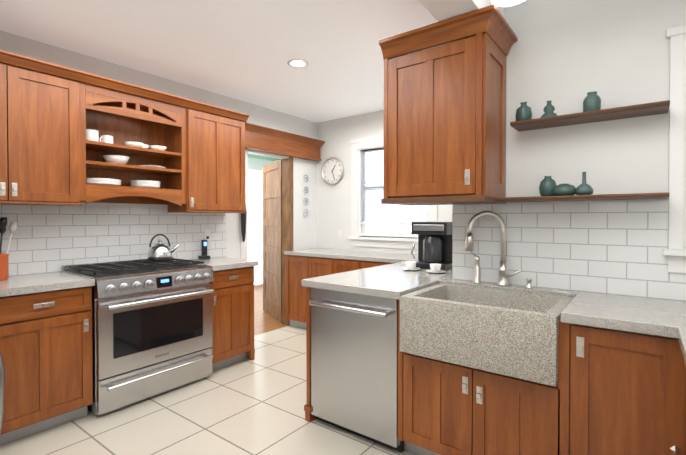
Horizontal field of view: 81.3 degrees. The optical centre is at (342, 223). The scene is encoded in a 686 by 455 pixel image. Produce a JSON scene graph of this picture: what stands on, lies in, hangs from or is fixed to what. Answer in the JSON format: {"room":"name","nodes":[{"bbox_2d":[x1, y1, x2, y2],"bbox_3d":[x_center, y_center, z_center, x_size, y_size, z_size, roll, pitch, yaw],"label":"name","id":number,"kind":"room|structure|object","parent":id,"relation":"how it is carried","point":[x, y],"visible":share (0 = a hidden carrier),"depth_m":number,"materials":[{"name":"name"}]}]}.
{"room":"kitchen","nodes":[
{"label":"kitchen","id":0,"kind":"room"},
{"bbox_2d":[0,30,316,258],"bbox_3d":[-2.447,-0.009,2.680,0.120,2.610,7.040,1,1,37],"label":"wall","id":1,"kind":"structure","parent":0,"point":[304,232],"depth_m":4.21,"materials":[{"name":"paint"}]},
{"bbox_2d":[0,205,225,275],"bbox_3d":[-1.887,0.122,3.318,0.006,0.530,2.190,1,1,37],"label":"wall tiles","id":2,"kind":"structure","parent":1,"relation":"attached to","point":[46,239],"depth_m":3.20,"materials":[{"name":"white tile"}]},
{"bbox_2d":[204,230,210,240],"bbox_3d":[-1.359,0.121,4.004,0.008,0.115,0.070,1,1,37],"label":"outlet","id":3,"kind":"object","parent":2,"relation":"attached to","point":[207,235],"visible":0.93,"depth_m":4.00,"materials":[{"name":"white plastic"}]},
{"bbox_2d":[0,50,249,212],"bbox_3d":[-1.692,-0.578,3.240,0.380,0.967,2.055,1,1,37],"label":"upper cabinet","id":4,"kind":"object","parent":1,"relation":"attached to","point":[50,114],"visible":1,"depth_m":3.08,"materials":[{"name":"brown wood"}]},
{"bbox_2d":[86,129,98,141],"bbox_3d":[-1.909,-0.650,3.003,0.100,0.100,0.123,1,1,37],"label":"mug","id":5,"kind":"object","parent":4,"relation":"in","point":[92,135],"visible":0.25,"depth_m":2.98,"materials":[{"name":"white ceramic"}]},
{"bbox_2d":[86,178,120,185],"bbox_3d":[-1.859,-0.311,3.072,0.270,0.051,0.270,1,1,37],"label":"plates","id":6,"kind":"object","parent":4,"relation":"in","point":[105,181],"visible":0.79,"depth_m":2.97,"materials":[{"name":"white ceramic"}]},
{"bbox_2d":[99,135,112,143],"bbox_3d":[-1.844,-0.641,3.104,0.080,0.080,0.104,1,1,37],"label":"mug","id":7,"kind":"object","parent":4,"relation":"in","point":[107,138],"visible":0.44,"depth_m":3.08,"materials":[{"name":"white ceramic"}]},
{"bbox_2d":[103,155,129,163],"bbox_3d":[-1.793,-0.492,3.158,0.190,0.070,0.190,1,1,37],"label":"bowl","id":8,"kind":"object","parent":4,"relation":"in","point":[118,159],"visible":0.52,"depth_m":3.09,"materials":[{"name":"white ceramic"}]},
{"bbox_2d":[124,142,143,147],"bbox_3d":[-1.689,-0.625,3.228,0.144,0.045,0.144,1,1,37],"label":"bowl","id":9,"kind":"object","parent":4,"relation":"in","point":[136,144],"visible":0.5,"depth_m":3.18,"materials":[{"name":"white ceramic"}]},
{"bbox_2d":[130,180,160,187],"bbox_3d":[-1.654,-0.320,3.343,0.230,0.062,0.230,1,1,37],"label":"plates","id":10,"kind":"object","parent":4,"relation":"in","point":[145,183],"visible":0.79,"depth_m":3.25,"materials":[{"name":"white ceramic"}]},
{"bbox_2d":[138,165,165,168],"bbox_3d":[-1.624,-0.469,3.381,0.230,0.018,0.230,1,1,37],"label":"plate","id":11,"kind":"object","parent":4,"relation":"in","point":[152,166],"visible":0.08,"depth_m":3.29,"materials":[{"name":"white ceramic"}]},
{"bbox_2d":[150,145,166,150],"bbox_3d":[-1.568,-0.627,3.387,0.136,0.045,0.136,1,1,37],"label":"bowl","id":12,"kind":"object","parent":4,"relation":"in","point":[157,147],"visible":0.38,"depth_m":3.34,"materials":[{"name":"white ceramic"}]},
{"bbox_2d":[241,203,245,241],"bbox_3d":[-1.074,-0.077,4.312,0.060,0.565,0.060,1,1,37],"label":"umbrella","id":13,"kind":"object","parent":1,"relation":"hanging from","point":[243,223],"visible":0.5,"depth_m":4.29,"materials":[{"name":"black fabric"}]},
{"bbox_2d":[263,159,281,321],"bbox_3d":[-0.945,0.230,5.400,0.055,2.080,0.800,0,1,-28],"label":"panelled door","id":14,"kind":"structure","parent":1,"relation":"in","point":[272,239],"depth_m":5.34,"materials":[{"name":"brown wood"}]},
{"bbox_2d":[240,122,324,325],"bbox_3d":[-0.779,0.100,4.759,0.275,2.340,1.455,1,1,37],"label":"door frame","id":15,"kind":"structure","parent":1,"relation":"attached to","point":[287,203],"depth_m":4.90,"materials":[{"name":"brown wood"}]},
{"bbox_2d":[303,174,309,182],"bbox_3d":[-0.479,-0.581,5.159,0.018,0.120,0.120,1,1,37],"label":"plate","id":16,"kind":"object","parent":1,"relation":"attached to","point":[306,178],"visible":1,"depth_m":5.16,"materials":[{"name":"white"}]},
{"bbox_2d":[303,185,309,194],"bbox_3d":[-0.479,-0.431,5.161,0.018,0.120,0.120,1,1,37],"label":"plate","id":17,"kind":"object","parent":1,"relation":"attached to","point":[306,190],"visible":1,"depth_m":5.16,"materials":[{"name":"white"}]},
{"bbox_2d":[303,197,309,205],"bbox_3d":[-0.479,-0.286,5.163,0.018,0.120,0.120,1,1,37],"label":"plate","id":18,"kind":"object","parent":1,"relation":"attached to","point":[306,201],"visible":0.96,"depth_m":5.17,"materials":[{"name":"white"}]},
{"bbox_2d":[303,208,309,216],"bbox_3d":[-0.479,-0.141,5.165,0.018,0.120,0.120,1,1,37],"label":"plate","id":19,"kind":"object","parent":1,"relation":"attached to","point":[306,212],"visible":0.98,"depth_m":5.17,"materials":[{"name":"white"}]},
{"bbox_2d":[0,326,413,454],"bbox_3d":[-0.577,1.363,1.283,4.570,0.100,7.040,1,1,37],"label":"floor","id":20,"kind":"structure","parent":0,"point":[255,406],"depth_m":2.59,"materials":[{"name":"beige tile"}]},
{"bbox_2d":[0,352,4,434],"bbox_3d":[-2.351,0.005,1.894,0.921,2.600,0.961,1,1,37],"label":"fridge","id":21,"kind":"object","parent":20,"relation":"on","point":[2,377],"visible":1,"depth_m":2.01,"materials":[{"name":"silver metal"}]},
{"bbox_2d":[0,272,94,445],"bbox_3d":[-2.042,0.832,2.601,0.615,0.930,0.545,1,1,37],"label":"base cabinet","id":22,"kind":"object","parent":20,"relation":"on","point":[46,344],"visible":1,"depth_m":2.45,"materials":[{"name":"brown wood"}]},
{"bbox_2d":[0,217,16,279],"bbox_3d":[-2.255,0.162,2.610,0.166,0.406,0.207,1,1,37],"label":"utensil crock","id":23,"kind":"object","parent":22,"relation":"on","point":[4,266],"visible":1,"depth_m":2.59,"materials":[{"name":"orange ceramic"}]},
{"bbox_2d":[61,257,213,414],"bbox_3d":[-1.571,0.802,3.144,0.709,0.975,0.876,1,1,37],"label":"range","id":24,"kind":"object","parent":20,"relation":"on","point":[152,331],"visible":0.94,"depth_m":2.91,"materials":[{"name":"silver metal"}]},
{"bbox_2d":[147,234,179,260],"bbox_3d":[-1.545,0.202,3.428,0.192,0.227,0.249,1,1,37],"label":"kettle","id":25,"kind":"object","parent":24,"relation":"on","point":[159,251],"visible":1,"depth_m":3.35,"materials":[{"name":"silver metal"}]},
{"bbox_2d":[190,257,258,370],"bbox_3d":[-1.188,0.817,3.729,0.615,0.930,0.505,1,1,37],"label":"base cabinet","id":26,"kind":"object","parent":20,"relation":"on","point":[232,283],"visible":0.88,"depth_m":3.55,"materials":[{"name":"brown wood"}]},
{"bbox_2d":[198,240,209,259],"bbox_3d":[-1.350,0.254,3.885,0.080,0.190,0.080,1,1,37],"label":"cordless phone","id":27,"kind":"object","parent":26,"relation":"on","point":[204,256],"visible":1,"depth_m":3.87,"materials":[{"name":"black plastic"}]},
{"bbox_2d":[284,250,295,326],"bbox_3d":[0.455,0.811,4.349,2.484,0.928,0.643,1,1,37],"label":"base","id":28,"kind":"object","parent":20,"relation":"on","point":[290,255],"depth_m":4.82,"materials":[{"name":"brown wood"}]},
{"bbox_2d":[296,211,675,454],"bbox_3d":[0.654,0.614,2.289,1.855,1.372,0.660,1,1,37],"label":"base cabinets","id":29,"kind":"object","parent":20,"relation":"on","point":[420,361],"depth_m":1.97,"materials":[{"name":"brown wood"}]},
{"bbox_2d":[308,287,400,447],"bbox_3d":[0.040,0.830,2.403,0.635,0.838,0.119,1,1,37],"label":"dishwasher","id":30,"kind":"object","parent":29,"relation":"in","point":[354,335],"depth_m":2.38,"materials":[{"name":"silver metal"}]},
{"bbox_2d":[402,261,419,270],"bbox_3d":[0.523,0.328,3.071,0.144,0.064,0.144,1,1,37],"label":"cup","id":31,"kind":"object","parent":29,"relation":"on","point":[410,265],"visible":1,"depth_m":3.04,"materials":[{"name":"white ceramic"}]},
{"bbox_2d":[411,222,451,269],"bbox_3d":[0.733,0.172,3.223,0.300,0.370,0.263,1,1,37],"label":"coffee maker","id":32,"kind":"object","parent":29,"relation":"on","point":[435,242],"visible":0.85,"depth_m":3.15,"materials":[{"name":"black plastic"}]},
{"bbox_2d":[425,263,445,272],"bbox_3d":[0.676,0.330,2.918,0.144,0.064,0.144,1,1,37],"label":"cup","id":33,"kind":"object","parent":29,"relation":"on","point":[435,268],"visible":1,"depth_m":2.89,"materials":[{"name":"white ceramic"}]},
{"bbox_2d":[284,248,685,365],"bbox_3d":[-0.126,0.396,1.962,4.436,0.043,5.146,1,1,37],"label":"countertop","id":34,"kind":"structure","parent":29,"relation":"on","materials":[{"name":"stone"}]},
{"bbox_2d":[400,283,573,386],"bbox_3d":[0.764,0.539,2.130,0.751,0.297,0.535,1,1,37],"label":"sink","id":35,"kind":"object","parent":29,"relation":"in","point":[516,332],"depth_m":1.93,"materials":[{"name":"stone"}]},
{"bbox_2d":[465,211,532,287],"bbox_3d":[0.914,0.148,2.344,0.355,0.444,0.182,1,1,37],"label":"faucet","id":36,"kind":"object","parent":29,"relation":"on","point":[503,276],"depth_m":2.37,"materials":[{"name":"silver metal"}]},
{"bbox_2d":[660,301,685,454],"bbox_3d":[0.835,0.861,0.279,0.863,0.928,3.608,1,1,37],"label":"base","id":37,"kind":"object","parent":20,"relation":"on","point":[673,345],"depth_m":1.50,"materials":[{"name":"brown wood"}]},
{"bbox_2d":[0,0,450,160],"bbox_3d":[-1.225,-1.369,3.043,7.770,0.100,9.120,1,1,37],"label":"ceiling","id":38,"kind":"structure","parent":0,"point":[245,50],"depth_m":2.87,"materials":[{"name":"paint"}]},
{"bbox_2d":[287,59,308,67],"bbox_3d":[-0.372,-1.320,3.302,0.176,0.004,0.176,1,1,37],"label":"recessed light","id":39,"kind":"object","parent":38,"relation":"in","point":[297,63],"visible":1,"depth_m":3.30,"materials":[{"name":"white plastic"}]},
{"bbox_2d":[416,0,503,39],"bbox_3d":[-0.699,-1.183,0.384,0.220,0.205,5.270,1,1,37],"label":"ceiling beam","id":40,"kind":"structure","parent":38,"relation":"attached to","point":[439,10],"depth_m":2.05,"materials":[{"name":"paint"}]},
{"bbox_2d":[491,0,524,6],"bbox_3d":[0.818,-1.205,1.951,0.176,0.199,0.176,1,1,37],"label":"pendant lamp","id":41,"kind":"object","parent":38,"relation":"hanging from","point":[503,3],"visible":0.91,"depth_m":2.03,"materials":[{"name":"white glass"}]},
{"bbox_2d":[248,157,272,170],"bbox_3d":[-3.003,-0.064,7.050,0.120,2.610,4.900,1,1,37],"label":"wall","id":42,"kind":"structure","parent":0,"point":[256,164],"depth_m":8.50,"materials":[{"name":"paint"}]},
{"bbox_2d":[248,169,262,284],"bbox_3d":[-1.940,0.087,7.314,0.070,2.200,3.000,1,1,37],"label":"curtain","id":43,"kind":"object","parent":42,"relation":"hanging from","point":[255,215],"visible":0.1,"depth_m":7.66,"materials":[{"name":"white fabric"}]},
{"bbox_2d":[254,283,288,335],"bbox_3d":[-1.775,1.302,6.138,3.200,0.100,4.900,1,1,37],"label":"floor","id":44,"kind":"structure","parent":0,"point":[264,321],"depth_m":5.30,"materials":[{"name":"brown wood"}]},
{"bbox_2d":[317,110,452,253],"bbox_3d":[0.797,-0.033,4.565,2.780,2.610,0.120,1,1,37],"label":"wall","id":45,"kind":"structure","parent":0,"point":[334,201],"depth_m":5.10,"materials":[{"name":"paint"}]},
{"bbox_2d":[321,157,343,184],"bbox_3d":[-0.140,-0.676,5.167,0.360,0.360,0.034,1,1,37],"label":"wall clock","id":46,"kind":"object","parent":45,"relation":"attached to","point":[332,170],"visible":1,"depth_m":5.17,"materials":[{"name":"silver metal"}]},
{"bbox_2d":[338,230,343,238],"bbox_3d":[-0.028,0.145,5.109,0.080,0.120,0.010,1,1,37],"label":"switch plate","id":47,"kind":"object","parent":45,"relation":"attached to","point":[340,234],"visible":1,"depth_m":5.11,"materials":[{"name":"white plastic"}]},
{"bbox_2d":[348,135,437,248],"bbox_3d":[0.589,-0.377,4.684,1.180,1.325,0.175,1,1,37],"label":"window","id":48,"kind":"structure","parent":45,"relation":"in","point":[358,229],"depth_m":4.90,"materials":[{"name":"white wood"}]},
{"bbox_2d":[360,147,427,224],"bbox_3d":[0.589,-0.455,4.683,0.900,0.940,0.055,1,1,37],"label":"window blinds","id":49,"kind":"object","parent":48,"relation":"attached to","point":[376,222],"visible":0.4,"depth_m":4.79,"materials":[{"name":"white plastic"}]},
{"bbox_2d":[453,0,685,248],"bbox_3d":[1.591,-0.002,2.059,2.070,2.610,0.140,1,1,37],"label":"wall","id":50,"kind":"structure","parent":0,"point":[565,57],"depth_m":2.14,"materials":[{"name":"paint"}]},
{"bbox_2d":[378,4,517,204],"bbox_3d":[0.621,-0.611,2.393,0.690,0.980,0.465,1,1,37],"label":"upper cabinet","id":51,"kind":"object","parent":50,"relation":"attached to","point":[445,124],"visible":0.98,"depth_m":2.25,"materials":[{"name":"brown wood"}]},
{"bbox_2d":[452,201,685,300],"bbox_3d":[1.499,0.146,2.039,1.950,0.515,0.006,1,1,37],"label":"wall tiles","id":52,"kind":"structure","parent":50,"relation":"attached to","point":[615,248],"depth_m":2.20,"materials":[{"name":"white tile"}]},
{"bbox_2d":[496,192,669,201],"bbox_3d":[1.226,-0.132,2.097,0.750,0.020,0.234,1,1,37],"label":"shelf","id":53,"kind":"object","parent":50,"relation":"attached to","point":[635,196],"visible":0.96,"depth_m":2.00,"materials":[{"name":"brown wood"}]},
{"bbox_2d":[539,176,556,195],"bbox_3d":[1.117,-0.201,2.176,0.088,0.112,0.088,1,1,37],"label":"vase","id":54,"kind":"object","parent":53,"relation":"on","point":[547,185],"visible":0.71,"depth_m":2.15,"materials":[{"name":"teal ceramic"}]},
{"bbox_2d":[552,184,575,195],"bbox_3d":[1.175,-0.177,2.120,0.116,0.066,0.116,1,1,37],"label":"vase","id":55,"kind":"object","parent":53,"relation":"on","point":[563,189],"visible":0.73,"depth_m":2.08,"materials":[{"name":"teal ceramic"}]},
{"bbox_2d":[575,172,592,194],"bbox_3d":[1.253,-0.205,2.074,0.084,0.124,0.084,1,1,37],"label":"vase","id":56,"kind":"object","parent":53,"relation":"on","point":[584,188],"visible":0.9,"depth_m":2.05,"materials":[{"name":"teal ceramic"}]},
{"bbox_2d":[510,100,669,130],"bbox_3d":[1.262,-0.552,2.089,0.690,0.020,0.194,1,1,37],"label":"shelf","id":57,"kind":"object","parent":50,"relation":"attached to","point":[645,109],"visible":1,"depth_m":2.04,"materials":[{"name":"brown wood"}]},
{"bbox_2d":[515,102,531,120],"bbox_3d":[1.026,-0.625,2.265,0.086,0.118,0.086,1,1,37],"label":"vase","id":58,"kind":"object","parent":57,"relation":"on","point":[523,111],"visible":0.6,"depth_m":2.23,"materials":[{"name":"teal ceramic"}]},
{"bbox_2d":[540,101,557,117],"bbox_3d":[1.129,-0.617,2.187,0.100,0.104,0.100,1,1,37],"label":"vase","id":59,"kind":"object","parent":57,"relation":"on","point":[549,108],"visible":0.69,"depth_m":2.17,"materials":[{"name":"teal ceramic"}]},
{"bbox_2d":[583,91,600,111],"bbox_3d":[1.289,-0.619,2.067,0.080,0.112,0.080,1,1,37],"label":"vase","id":60,"kind":"object","parent":57,"relation":"on","point":[592,101],"visible":0.75,"depth_m":2.04,"materials":[{"name":"teal ceramic"}]},
{"bbox_2d":[663,25,685,272],"bbox_3d":[1.953,-0.350,1.746,0.860,1.185,0.195,1,1,37],"label":"window","id":61,"kind":"structure","parent":50,"relation":"in","point":[675,251],"depth_m":1.92,"materials":[{"name":"white wood"}]},
{"label":"outside","id":62,"kind":"structure","parent":0,"visible":0},
{"bbox_2d":[366,150,426,231],"bbox_3d":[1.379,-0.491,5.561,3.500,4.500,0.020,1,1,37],"label":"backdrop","id":63,"kind":"structure","parent":62,"point":[393,228],"depth_m":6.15,"materials":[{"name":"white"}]}
]}

